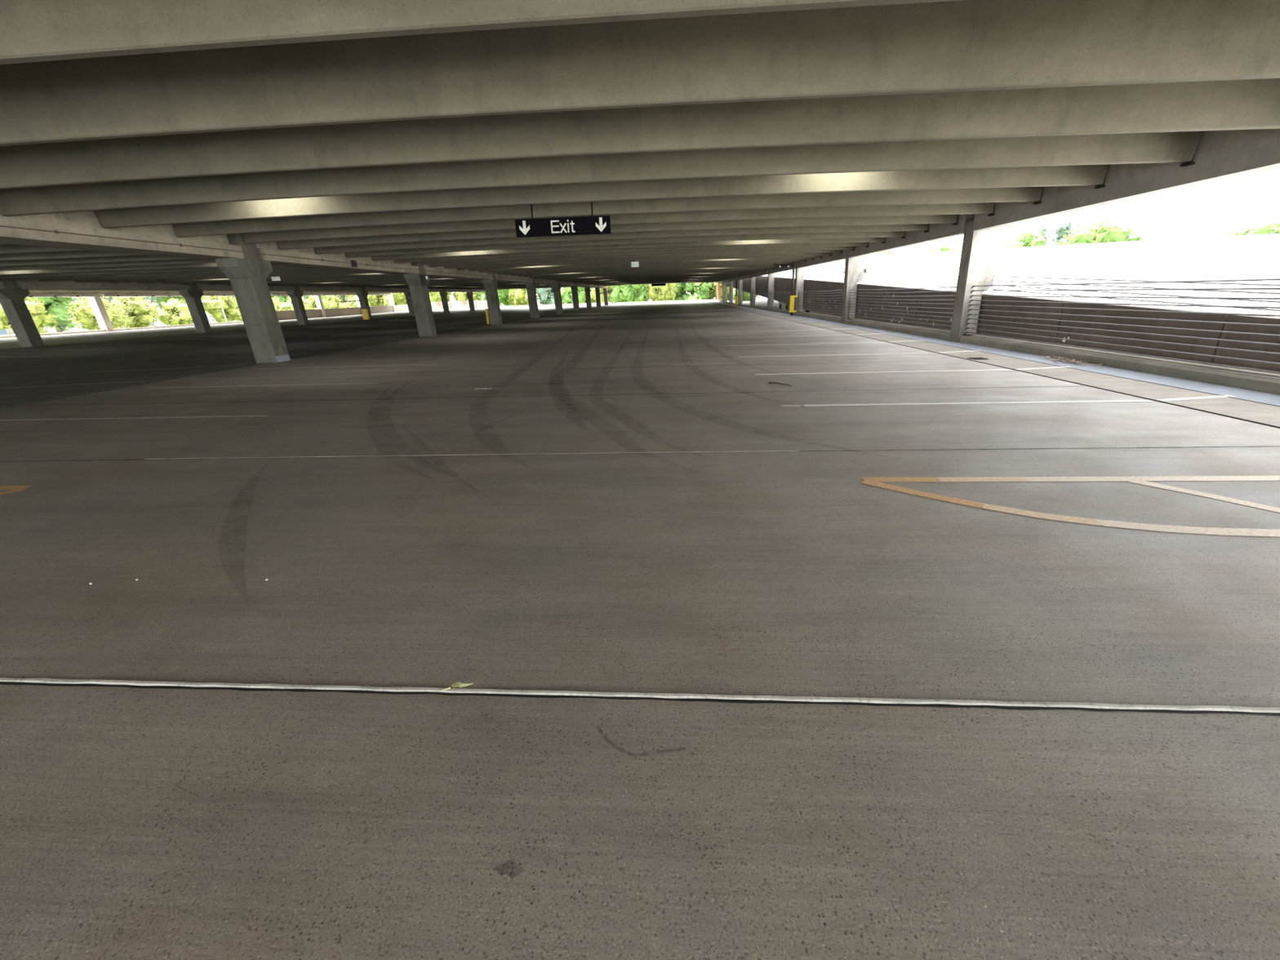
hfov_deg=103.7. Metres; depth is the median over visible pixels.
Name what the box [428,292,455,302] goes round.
tree
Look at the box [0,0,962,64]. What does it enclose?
ceiling beam
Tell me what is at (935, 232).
beam
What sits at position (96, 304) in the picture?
concrete column
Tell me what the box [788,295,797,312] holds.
guard
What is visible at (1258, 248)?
wall
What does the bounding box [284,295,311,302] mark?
tree
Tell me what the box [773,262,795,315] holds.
drain pipe
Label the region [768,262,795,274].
beam
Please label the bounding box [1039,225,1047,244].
tree
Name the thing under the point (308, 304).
tree
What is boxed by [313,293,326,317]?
concrete column
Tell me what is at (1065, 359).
dry leaves
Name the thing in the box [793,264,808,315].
concrete column
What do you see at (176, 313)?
tree
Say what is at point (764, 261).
ceiling beam
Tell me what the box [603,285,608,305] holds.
concrete column
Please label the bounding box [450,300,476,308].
panel
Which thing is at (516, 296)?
tree
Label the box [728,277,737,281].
beam
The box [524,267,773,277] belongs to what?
ceiling beam
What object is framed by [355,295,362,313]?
concrete column
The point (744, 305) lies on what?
concrete curb
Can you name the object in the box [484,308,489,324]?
guard
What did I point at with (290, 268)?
ceiling beam
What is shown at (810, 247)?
ceiling beam
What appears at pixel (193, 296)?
concrete column
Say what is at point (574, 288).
concrete column
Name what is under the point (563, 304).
curb
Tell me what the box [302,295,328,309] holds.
tree
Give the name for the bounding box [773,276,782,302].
wall panel
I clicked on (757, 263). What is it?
ceiling beam
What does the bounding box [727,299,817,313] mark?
deck
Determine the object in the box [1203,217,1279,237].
tree
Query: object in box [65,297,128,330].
tree
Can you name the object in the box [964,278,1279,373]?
guardrail
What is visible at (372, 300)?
tree
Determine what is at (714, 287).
tree
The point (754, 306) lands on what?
concrete curb
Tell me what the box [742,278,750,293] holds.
wall panel
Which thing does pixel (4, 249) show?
ceiling beam
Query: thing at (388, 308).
panel
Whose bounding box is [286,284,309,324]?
concrete column
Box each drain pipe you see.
[735,280,737,296]
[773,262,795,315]
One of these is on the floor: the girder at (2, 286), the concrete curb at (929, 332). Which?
the concrete curb at (929, 332)
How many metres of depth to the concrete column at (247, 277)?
13.29 m
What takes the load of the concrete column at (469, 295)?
on the floor
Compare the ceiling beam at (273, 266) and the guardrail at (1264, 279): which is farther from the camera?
the ceiling beam at (273, 266)
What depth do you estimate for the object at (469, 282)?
46.11 m
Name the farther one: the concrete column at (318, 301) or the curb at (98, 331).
the concrete column at (318, 301)
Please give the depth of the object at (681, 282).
77.05 m
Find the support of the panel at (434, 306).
on the floor
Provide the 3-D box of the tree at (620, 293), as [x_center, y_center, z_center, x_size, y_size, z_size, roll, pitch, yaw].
[-3.411,-38.846,102.953,6.916,10.727,6.647,0,20,4]
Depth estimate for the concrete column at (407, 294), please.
58.79 m
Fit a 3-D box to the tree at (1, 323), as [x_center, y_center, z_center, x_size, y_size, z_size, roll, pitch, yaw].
[-59.412,-12.952,44.420,4.492,5.606,5.261,-2,20,1]
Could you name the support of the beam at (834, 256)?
attached to the ceiling
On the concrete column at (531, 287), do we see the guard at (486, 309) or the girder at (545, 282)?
the girder at (545, 282)
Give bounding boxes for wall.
[808,233,1279,267]
[837,268,866,272]
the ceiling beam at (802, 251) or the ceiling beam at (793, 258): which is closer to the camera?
the ceiling beam at (802, 251)
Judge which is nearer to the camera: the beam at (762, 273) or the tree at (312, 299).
the beam at (762, 273)
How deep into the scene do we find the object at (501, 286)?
63.81 m
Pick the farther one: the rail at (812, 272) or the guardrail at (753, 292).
the guardrail at (753, 292)
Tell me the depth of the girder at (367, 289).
53.46 m
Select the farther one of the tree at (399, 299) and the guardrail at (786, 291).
the tree at (399, 299)
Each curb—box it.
[0,329,106,338]
[113,324,194,331]
[208,321,243,324]
[499,302,612,306]
[616,299,717,303]
[738,303,750,307]
[751,305,767,310]
[768,307,793,315]
[795,311,841,322]
[844,318,950,340]
[959,334,1279,394]
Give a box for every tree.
[0,297,57,334]
[0,316,11,329]
[30,297,84,333]
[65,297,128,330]
[101,296,161,326]
[108,296,164,328]
[151,296,209,309]
[156,297,193,325]
[200,296,242,323]
[271,295,289,303]
[271,297,293,311]
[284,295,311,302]
[284,295,315,309]
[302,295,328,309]
[322,295,346,308]
[337,295,347,304]
[344,296,371,307]
[345,294,380,306]
[376,293,407,306]
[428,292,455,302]
[452,292,480,301]
[477,288,508,306]
[498,288,511,306]
[506,288,528,305]
[535,288,563,304]
[560,287,586,303]
[590,285,613,302]
[608,284,637,303]
[627,284,651,302]
[644,283,678,301]
[674,282,695,300]
[684,293,704,300]
[689,282,715,299]
[711,282,734,301]
[733,288,759,301]
[866,249,902,255]
[923,241,959,252]
[1006,225,1050,248]
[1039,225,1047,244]
[1046,221,1073,245]
[1057,219,1144,244]
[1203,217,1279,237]
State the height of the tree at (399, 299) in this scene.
11.403 m
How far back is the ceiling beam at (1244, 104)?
6.03 m
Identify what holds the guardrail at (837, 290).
attached to the concrete column at (801, 273)
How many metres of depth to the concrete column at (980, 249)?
12.88 m
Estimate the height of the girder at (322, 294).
0.913 m
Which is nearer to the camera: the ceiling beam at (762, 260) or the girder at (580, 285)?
the ceiling beam at (762, 260)
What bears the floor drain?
on the floor
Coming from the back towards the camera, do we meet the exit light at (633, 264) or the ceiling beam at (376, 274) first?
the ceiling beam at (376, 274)
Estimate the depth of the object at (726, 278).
63.73 m
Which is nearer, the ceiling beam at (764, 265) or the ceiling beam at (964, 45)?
the ceiling beam at (964, 45)
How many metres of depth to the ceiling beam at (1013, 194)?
10.57 m
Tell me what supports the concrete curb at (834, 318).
on the floor
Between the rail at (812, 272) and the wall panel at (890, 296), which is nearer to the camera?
the wall panel at (890, 296)
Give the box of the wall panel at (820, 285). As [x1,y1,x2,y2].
[815,280,834,315]
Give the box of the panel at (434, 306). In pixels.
[431,301,451,309]
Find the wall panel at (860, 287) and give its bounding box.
[854,283,882,320]
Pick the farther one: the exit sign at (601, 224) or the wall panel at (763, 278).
the wall panel at (763, 278)
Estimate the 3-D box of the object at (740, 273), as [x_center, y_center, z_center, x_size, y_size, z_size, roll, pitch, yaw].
[1.057,-18.977,46.014,18.490,0.721,0.210,0,20,4]
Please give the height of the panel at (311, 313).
1.317 m
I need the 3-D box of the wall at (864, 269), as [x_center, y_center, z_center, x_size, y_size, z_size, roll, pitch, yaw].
[19.333,-18.302,48.335,0.400,3.200,11.500,0,20,4]
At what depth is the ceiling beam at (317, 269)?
23.99 m
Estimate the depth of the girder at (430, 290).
65.11 m
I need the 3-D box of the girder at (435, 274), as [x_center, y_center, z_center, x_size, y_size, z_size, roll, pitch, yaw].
[-9.702,-11.068,26.252,1.000,0.960,8.790,0,20,4]
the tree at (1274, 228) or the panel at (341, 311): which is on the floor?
the panel at (341, 311)
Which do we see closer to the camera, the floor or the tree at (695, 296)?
the floor
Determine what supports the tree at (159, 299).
on the ground
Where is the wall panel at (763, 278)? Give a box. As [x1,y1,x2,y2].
[760,275,767,297]
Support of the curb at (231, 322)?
on the floor
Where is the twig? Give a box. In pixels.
[768,382,791,386]
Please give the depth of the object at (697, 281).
73.98 m
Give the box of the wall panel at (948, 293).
[915,288,983,330]
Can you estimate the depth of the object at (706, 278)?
62.12 m
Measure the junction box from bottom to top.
0.200 m
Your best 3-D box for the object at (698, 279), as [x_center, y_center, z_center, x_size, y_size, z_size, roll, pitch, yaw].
[2.435,-26.094,65.163,18.190,0.721,0.210,0,20,4]
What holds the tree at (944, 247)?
on the ground
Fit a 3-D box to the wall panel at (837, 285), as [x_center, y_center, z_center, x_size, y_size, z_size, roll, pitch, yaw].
[9.724,-8.442,23.811,0.289,1.823,3.176,0,20,4]
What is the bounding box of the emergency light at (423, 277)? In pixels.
[420,274,427,286]
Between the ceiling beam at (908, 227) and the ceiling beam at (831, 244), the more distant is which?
the ceiling beam at (831, 244)
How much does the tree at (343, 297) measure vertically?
13.512 m
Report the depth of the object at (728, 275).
51.99 m
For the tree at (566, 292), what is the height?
9.898 m
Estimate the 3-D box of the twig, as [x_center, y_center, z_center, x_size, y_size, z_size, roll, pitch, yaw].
[2.255,-1.537,8.049,0.058,0.030,0.457,-17,25,-35]
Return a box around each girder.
[0,210,244,259]
[0,281,4,288]
[14,279,190,290]
[26,292,97,297]
[98,292,182,297]
[195,283,295,291]
[202,292,235,296]
[255,241,419,275]
[270,293,320,295]
[298,285,362,291]
[320,293,356,295]
[364,287,409,291]
[368,293,392,295]
[423,264,493,279]
[428,288,444,292]
[445,288,471,292]
[471,288,484,292]
[481,273,533,283]
[533,277,558,284]
[559,280,576,286]
[570,282,589,287]
[589,284,599,288]
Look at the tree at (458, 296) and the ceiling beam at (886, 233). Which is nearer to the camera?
the ceiling beam at (886, 233)
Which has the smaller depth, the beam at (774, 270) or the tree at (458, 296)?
the beam at (774, 270)
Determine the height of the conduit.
0.219 m
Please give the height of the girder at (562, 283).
0.960 m
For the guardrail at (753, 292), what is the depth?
44.93 m
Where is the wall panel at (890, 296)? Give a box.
[879,285,919,325]
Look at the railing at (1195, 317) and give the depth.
8.64 m
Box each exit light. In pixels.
[271,276,280,281]
[631,259,639,267]
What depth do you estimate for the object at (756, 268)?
38.67 m
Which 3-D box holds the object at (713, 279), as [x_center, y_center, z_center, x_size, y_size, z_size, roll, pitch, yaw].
[2.380,-26.641,66.647,18.490,0.721,0.210,0,20,4]
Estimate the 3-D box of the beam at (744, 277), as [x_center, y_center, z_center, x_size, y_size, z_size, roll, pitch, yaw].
[10.900,-21.436,52.334,0.315,0.956,8.900,0,20,4]
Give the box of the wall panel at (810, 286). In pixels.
[802,279,820,312]
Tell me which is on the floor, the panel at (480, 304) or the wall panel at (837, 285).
the panel at (480, 304)
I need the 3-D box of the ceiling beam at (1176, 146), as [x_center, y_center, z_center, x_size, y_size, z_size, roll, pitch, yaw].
[-1.402,-4.818,7.668,18.490,0.721,0.210,0,20,4]
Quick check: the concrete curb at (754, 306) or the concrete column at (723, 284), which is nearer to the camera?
the concrete curb at (754, 306)
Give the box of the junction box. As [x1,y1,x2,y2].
[350,260,357,266]
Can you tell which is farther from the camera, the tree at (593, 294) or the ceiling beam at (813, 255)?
the tree at (593, 294)
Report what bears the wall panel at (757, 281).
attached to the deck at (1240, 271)
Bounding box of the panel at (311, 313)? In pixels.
[275,309,322,319]
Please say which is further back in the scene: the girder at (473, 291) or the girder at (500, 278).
the girder at (473, 291)
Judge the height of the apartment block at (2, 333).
21.500 m
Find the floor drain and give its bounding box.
[966,357,989,359]
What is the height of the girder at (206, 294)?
0.913 m
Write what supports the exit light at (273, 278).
hanging from the ceiling
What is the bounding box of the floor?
[0,300,1279,959]
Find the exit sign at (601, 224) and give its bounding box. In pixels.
[515,201,610,237]
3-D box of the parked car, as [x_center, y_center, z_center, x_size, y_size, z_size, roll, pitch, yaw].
[12.548,-14.394,40.868,1.760,1.400,4.300,0,20,4]
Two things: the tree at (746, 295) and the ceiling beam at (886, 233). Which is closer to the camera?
the ceiling beam at (886, 233)
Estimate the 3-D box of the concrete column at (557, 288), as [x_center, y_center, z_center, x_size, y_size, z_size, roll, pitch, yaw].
[-8.011,-17.974,48.811,0.736,3.580,1.120,0,20,4]
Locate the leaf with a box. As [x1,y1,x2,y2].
[440,682,472,691]
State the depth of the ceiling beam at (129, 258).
16.24 m
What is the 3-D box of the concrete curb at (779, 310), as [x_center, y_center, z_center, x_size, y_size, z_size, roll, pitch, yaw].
[10.137,-11.974,35.717,0.400,0.240,8.950,0,20,4]
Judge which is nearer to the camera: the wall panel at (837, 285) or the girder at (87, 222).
the girder at (87, 222)
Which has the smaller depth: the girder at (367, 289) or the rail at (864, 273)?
the rail at (864, 273)
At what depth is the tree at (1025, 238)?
78.32 m
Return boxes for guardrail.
[752,292,767,306]
[770,291,794,310]
[798,289,843,316]
[848,286,956,330]
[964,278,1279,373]
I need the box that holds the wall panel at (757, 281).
[755,275,760,296]
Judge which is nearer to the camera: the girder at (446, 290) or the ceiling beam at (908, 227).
the ceiling beam at (908, 227)
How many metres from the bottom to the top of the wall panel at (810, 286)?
1.825 m
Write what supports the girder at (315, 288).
on the concrete column at (295, 295)
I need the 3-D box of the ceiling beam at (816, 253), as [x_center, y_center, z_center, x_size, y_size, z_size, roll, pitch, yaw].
[-0.360,-10.765,23.907,18.490,0.721,0.210,0,20,4]
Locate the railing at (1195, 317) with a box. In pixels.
[1055,300,1230,363]
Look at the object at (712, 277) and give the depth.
59.31 m
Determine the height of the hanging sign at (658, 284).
0.620 m
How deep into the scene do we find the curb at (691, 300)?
92.42 m
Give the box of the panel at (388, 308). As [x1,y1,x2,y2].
[369,305,393,313]
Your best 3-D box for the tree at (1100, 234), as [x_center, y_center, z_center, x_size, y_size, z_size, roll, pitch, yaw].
[58.320,-27.528,66.076,10.836,11.464,9.684,-17,25,-35]
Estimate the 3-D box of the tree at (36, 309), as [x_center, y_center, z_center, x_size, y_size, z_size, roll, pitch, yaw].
[-59.639,-15.083,48.694,4.898,6.727,5.002,0,20,4]
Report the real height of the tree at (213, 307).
6.682 m
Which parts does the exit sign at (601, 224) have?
hanger rod, panel, hanger rod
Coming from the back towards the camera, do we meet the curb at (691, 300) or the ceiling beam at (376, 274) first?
the curb at (691, 300)
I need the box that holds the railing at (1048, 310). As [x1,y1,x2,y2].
[975,293,1075,344]
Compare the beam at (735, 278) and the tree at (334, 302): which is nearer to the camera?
the beam at (735, 278)
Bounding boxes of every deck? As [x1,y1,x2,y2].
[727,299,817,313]
[763,263,1279,315]
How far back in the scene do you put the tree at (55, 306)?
61.67 m
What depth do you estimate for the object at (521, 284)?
59.29 m
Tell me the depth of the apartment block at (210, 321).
110.50 m
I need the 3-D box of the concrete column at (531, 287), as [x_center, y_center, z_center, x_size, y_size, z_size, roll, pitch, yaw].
[-8.579,-14.715,39.959,0.736,3.580,1.120,0,20,4]
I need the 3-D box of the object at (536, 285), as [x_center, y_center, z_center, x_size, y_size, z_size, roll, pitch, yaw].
[-17.039,-25.365,64.999,19.020,0.630,0.210,0,20,4]
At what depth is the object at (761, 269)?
40.16 m
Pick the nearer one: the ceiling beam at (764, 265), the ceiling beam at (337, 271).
the ceiling beam at (337, 271)
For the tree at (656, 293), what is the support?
on the lawn
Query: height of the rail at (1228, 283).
1.179 m
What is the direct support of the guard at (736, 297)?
attached to the drain pipe at (735, 280)
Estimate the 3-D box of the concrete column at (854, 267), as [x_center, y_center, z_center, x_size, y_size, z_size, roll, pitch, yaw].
[9.245,-8.641,21.874,0.726,3.650,0.450,0,20,4]
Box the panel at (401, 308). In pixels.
[395,304,408,311]
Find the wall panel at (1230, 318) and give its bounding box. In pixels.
[1212,315,1279,372]
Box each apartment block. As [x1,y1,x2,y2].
[0,328,15,336]
[42,297,160,333]
[154,296,240,326]
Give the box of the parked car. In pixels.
[777,301,808,311]
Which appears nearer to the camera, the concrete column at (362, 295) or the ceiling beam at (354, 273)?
the ceiling beam at (354, 273)
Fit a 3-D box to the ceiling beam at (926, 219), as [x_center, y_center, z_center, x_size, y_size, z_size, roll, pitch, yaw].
[-1.022,-6.966,13.579,18.490,0.721,0.210,0,20,4]
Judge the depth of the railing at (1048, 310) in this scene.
11.66 m
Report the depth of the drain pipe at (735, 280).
56.76 m
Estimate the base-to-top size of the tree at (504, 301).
14.217 m
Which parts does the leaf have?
blade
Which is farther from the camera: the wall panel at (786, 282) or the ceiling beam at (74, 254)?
the wall panel at (786, 282)
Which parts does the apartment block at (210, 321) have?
pane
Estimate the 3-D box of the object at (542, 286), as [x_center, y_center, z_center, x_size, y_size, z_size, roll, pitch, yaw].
[-16.661,-27.554,70.895,19.020,0.630,0.210,0,20,4]
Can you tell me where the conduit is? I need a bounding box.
[0,225,603,287]
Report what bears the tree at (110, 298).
on the ground
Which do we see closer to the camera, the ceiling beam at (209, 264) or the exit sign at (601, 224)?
the exit sign at (601, 224)
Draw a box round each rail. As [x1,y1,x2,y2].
[806,271,844,280]
[862,272,958,288]
[987,275,1279,311]
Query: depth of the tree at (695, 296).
100.59 m
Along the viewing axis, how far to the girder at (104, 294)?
45.17 m
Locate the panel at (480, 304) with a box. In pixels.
[475,300,488,307]
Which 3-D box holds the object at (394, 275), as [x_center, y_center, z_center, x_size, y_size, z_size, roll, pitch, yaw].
[-19.013,-12.775,31.089,18.860,0.630,0.210,0,20,4]
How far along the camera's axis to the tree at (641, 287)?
101.11 m
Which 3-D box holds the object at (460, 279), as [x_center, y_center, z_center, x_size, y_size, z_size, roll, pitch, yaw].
[-18.446,-16.060,39.932,18.860,0.630,0.210,0,20,4]
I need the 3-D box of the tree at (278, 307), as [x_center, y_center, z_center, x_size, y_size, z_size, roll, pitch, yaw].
[-57.185,-25.800,79.106,5.441,5.750,5.277,0,20,4]
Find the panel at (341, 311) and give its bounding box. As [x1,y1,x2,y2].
[324,306,362,316]
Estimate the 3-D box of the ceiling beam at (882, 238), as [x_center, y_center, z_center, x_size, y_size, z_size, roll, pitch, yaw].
[-0.738,-8.577,18.012,18.490,0.721,0.210,0,20,4]
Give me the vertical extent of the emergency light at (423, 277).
0.460 m
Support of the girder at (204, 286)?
on the concrete column at (193, 296)
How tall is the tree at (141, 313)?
6.489 m
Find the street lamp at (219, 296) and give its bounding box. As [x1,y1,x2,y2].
[218,296,226,322]
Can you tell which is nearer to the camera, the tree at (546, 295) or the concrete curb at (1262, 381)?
the concrete curb at (1262, 381)
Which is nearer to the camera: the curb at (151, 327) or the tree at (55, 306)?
the curb at (151, 327)
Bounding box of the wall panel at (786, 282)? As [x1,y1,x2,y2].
[781,277,791,304]
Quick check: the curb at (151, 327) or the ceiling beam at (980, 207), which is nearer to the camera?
the ceiling beam at (980, 207)
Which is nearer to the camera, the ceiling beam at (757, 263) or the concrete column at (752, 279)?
the ceiling beam at (757, 263)
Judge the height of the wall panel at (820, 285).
1.826 m
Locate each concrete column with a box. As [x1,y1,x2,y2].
[0,278,44,346]
[87,293,114,331]
[178,282,212,333]
[214,233,290,363]
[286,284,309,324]
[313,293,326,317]
[355,286,372,319]
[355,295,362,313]
[387,293,395,311]
[404,262,436,336]
[404,288,414,315]
[439,288,449,313]
[466,288,475,311]
[482,271,502,324]
[524,276,539,318]
[551,280,563,314]
[570,282,579,311]
[584,284,591,308]
[595,284,600,306]
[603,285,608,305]
[717,284,719,300]
[722,283,725,302]
[728,281,733,302]
[737,279,742,306]
[750,276,755,307]
[767,273,774,311]
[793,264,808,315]
[840,248,864,323]
[949,213,1001,342]
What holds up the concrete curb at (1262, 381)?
on the floor
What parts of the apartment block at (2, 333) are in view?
pane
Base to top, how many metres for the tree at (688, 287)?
10.299 m
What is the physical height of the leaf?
0.016 m
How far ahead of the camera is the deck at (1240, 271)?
18.76 m
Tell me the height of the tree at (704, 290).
9.967 m
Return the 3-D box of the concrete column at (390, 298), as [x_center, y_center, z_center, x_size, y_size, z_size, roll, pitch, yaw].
[-42.905,-30.678,86.778,0.764,3.800,0.500,0,20,4]
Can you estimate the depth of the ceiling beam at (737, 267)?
35.73 m
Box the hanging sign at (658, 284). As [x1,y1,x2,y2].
[651,283,666,286]
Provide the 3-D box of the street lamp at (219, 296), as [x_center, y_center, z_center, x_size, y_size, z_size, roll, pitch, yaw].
[-52.125,-21.195,62.193,0.160,8.148,1.288,0,20,4]
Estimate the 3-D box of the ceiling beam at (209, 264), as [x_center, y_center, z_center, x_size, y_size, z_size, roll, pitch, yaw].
[-19.968,-8.395,19.312,19.020,0.630,0.210,0,20,4]
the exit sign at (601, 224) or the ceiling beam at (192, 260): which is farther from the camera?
the ceiling beam at (192, 260)
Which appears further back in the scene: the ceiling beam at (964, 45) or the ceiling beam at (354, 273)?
the ceiling beam at (354, 273)
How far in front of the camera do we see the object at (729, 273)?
47.54 m
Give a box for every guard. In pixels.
[340,300,369,319]
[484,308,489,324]
[734,296,737,305]
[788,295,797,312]
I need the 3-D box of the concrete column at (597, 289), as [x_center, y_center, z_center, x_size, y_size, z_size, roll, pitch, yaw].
[-6.310,-27.811,75.345,0.736,3.580,1.120,0,20,4]
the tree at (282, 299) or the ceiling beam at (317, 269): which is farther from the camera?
the tree at (282, 299)
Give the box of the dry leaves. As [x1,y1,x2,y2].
[1039,355,1102,365]
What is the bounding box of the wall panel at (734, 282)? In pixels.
[728,280,737,288]
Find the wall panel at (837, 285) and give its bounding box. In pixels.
[831,281,860,316]
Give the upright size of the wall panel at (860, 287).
1.811 m
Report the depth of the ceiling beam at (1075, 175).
9.08 m
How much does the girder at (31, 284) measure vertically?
0.960 m
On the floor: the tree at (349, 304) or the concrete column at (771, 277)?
the concrete column at (771, 277)
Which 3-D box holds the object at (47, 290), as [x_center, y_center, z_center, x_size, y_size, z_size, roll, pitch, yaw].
[-37.442,-13.737,35.280,16.820,0.630,0.210,0,20,4]
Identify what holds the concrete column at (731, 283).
on the floor
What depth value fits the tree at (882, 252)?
130.01 m
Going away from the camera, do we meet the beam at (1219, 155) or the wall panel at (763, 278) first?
the beam at (1219, 155)
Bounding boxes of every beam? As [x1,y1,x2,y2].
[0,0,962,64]
[0,0,1279,146]
[0,78,1279,189]
[0,130,1202,216]
[0,244,86,253]
[0,250,147,261]
[0,255,191,266]
[0,258,216,271]
[0,262,217,275]
[0,265,292,278]
[4,266,317,279]
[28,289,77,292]
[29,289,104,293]
[39,268,337,281]
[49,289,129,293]
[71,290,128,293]
[75,270,355,281]
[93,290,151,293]
[94,164,1108,228]
[107,271,376,282]
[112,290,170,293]
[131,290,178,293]
[136,273,386,283]
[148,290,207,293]
[162,274,404,283]
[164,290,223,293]
[172,186,1043,237]
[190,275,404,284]
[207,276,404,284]
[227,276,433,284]
[241,202,995,243]
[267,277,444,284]
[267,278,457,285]
[276,214,958,249]
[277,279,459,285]
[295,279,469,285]
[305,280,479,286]
[314,223,928,253]
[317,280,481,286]
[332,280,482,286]
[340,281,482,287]
[345,231,904,257]
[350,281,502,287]
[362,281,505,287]
[371,236,884,261]
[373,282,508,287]
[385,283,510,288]
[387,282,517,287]
[393,242,868,263]
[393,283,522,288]
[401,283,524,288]
[419,245,853,265]
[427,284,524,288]
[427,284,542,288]
[429,249,841,266]
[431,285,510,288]
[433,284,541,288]
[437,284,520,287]
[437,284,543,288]
[444,252,831,268]
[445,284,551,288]
[457,254,821,270]
[468,257,813,271]
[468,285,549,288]
[479,259,805,272]
[493,261,799,273]
[496,262,792,274]
[504,264,773,275]
[511,265,782,275]
[518,266,777,276]
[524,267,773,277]
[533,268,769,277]
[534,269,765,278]
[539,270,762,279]
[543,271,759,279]
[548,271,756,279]
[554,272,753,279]
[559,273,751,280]
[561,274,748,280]
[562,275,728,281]
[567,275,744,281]
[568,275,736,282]
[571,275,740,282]
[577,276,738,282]
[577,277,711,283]
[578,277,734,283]
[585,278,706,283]
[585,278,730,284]
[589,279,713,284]
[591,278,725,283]
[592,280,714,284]
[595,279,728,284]
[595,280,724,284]
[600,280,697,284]
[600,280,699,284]
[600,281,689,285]
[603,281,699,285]
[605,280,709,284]
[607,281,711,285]
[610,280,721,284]
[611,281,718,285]
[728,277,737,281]
[737,274,750,279]
[750,269,768,277]
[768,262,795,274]
[795,249,845,268]
[847,213,967,257]
[972,128,1279,231]
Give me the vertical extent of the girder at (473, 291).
0.960 m
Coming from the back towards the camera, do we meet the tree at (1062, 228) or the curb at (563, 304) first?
the curb at (563, 304)

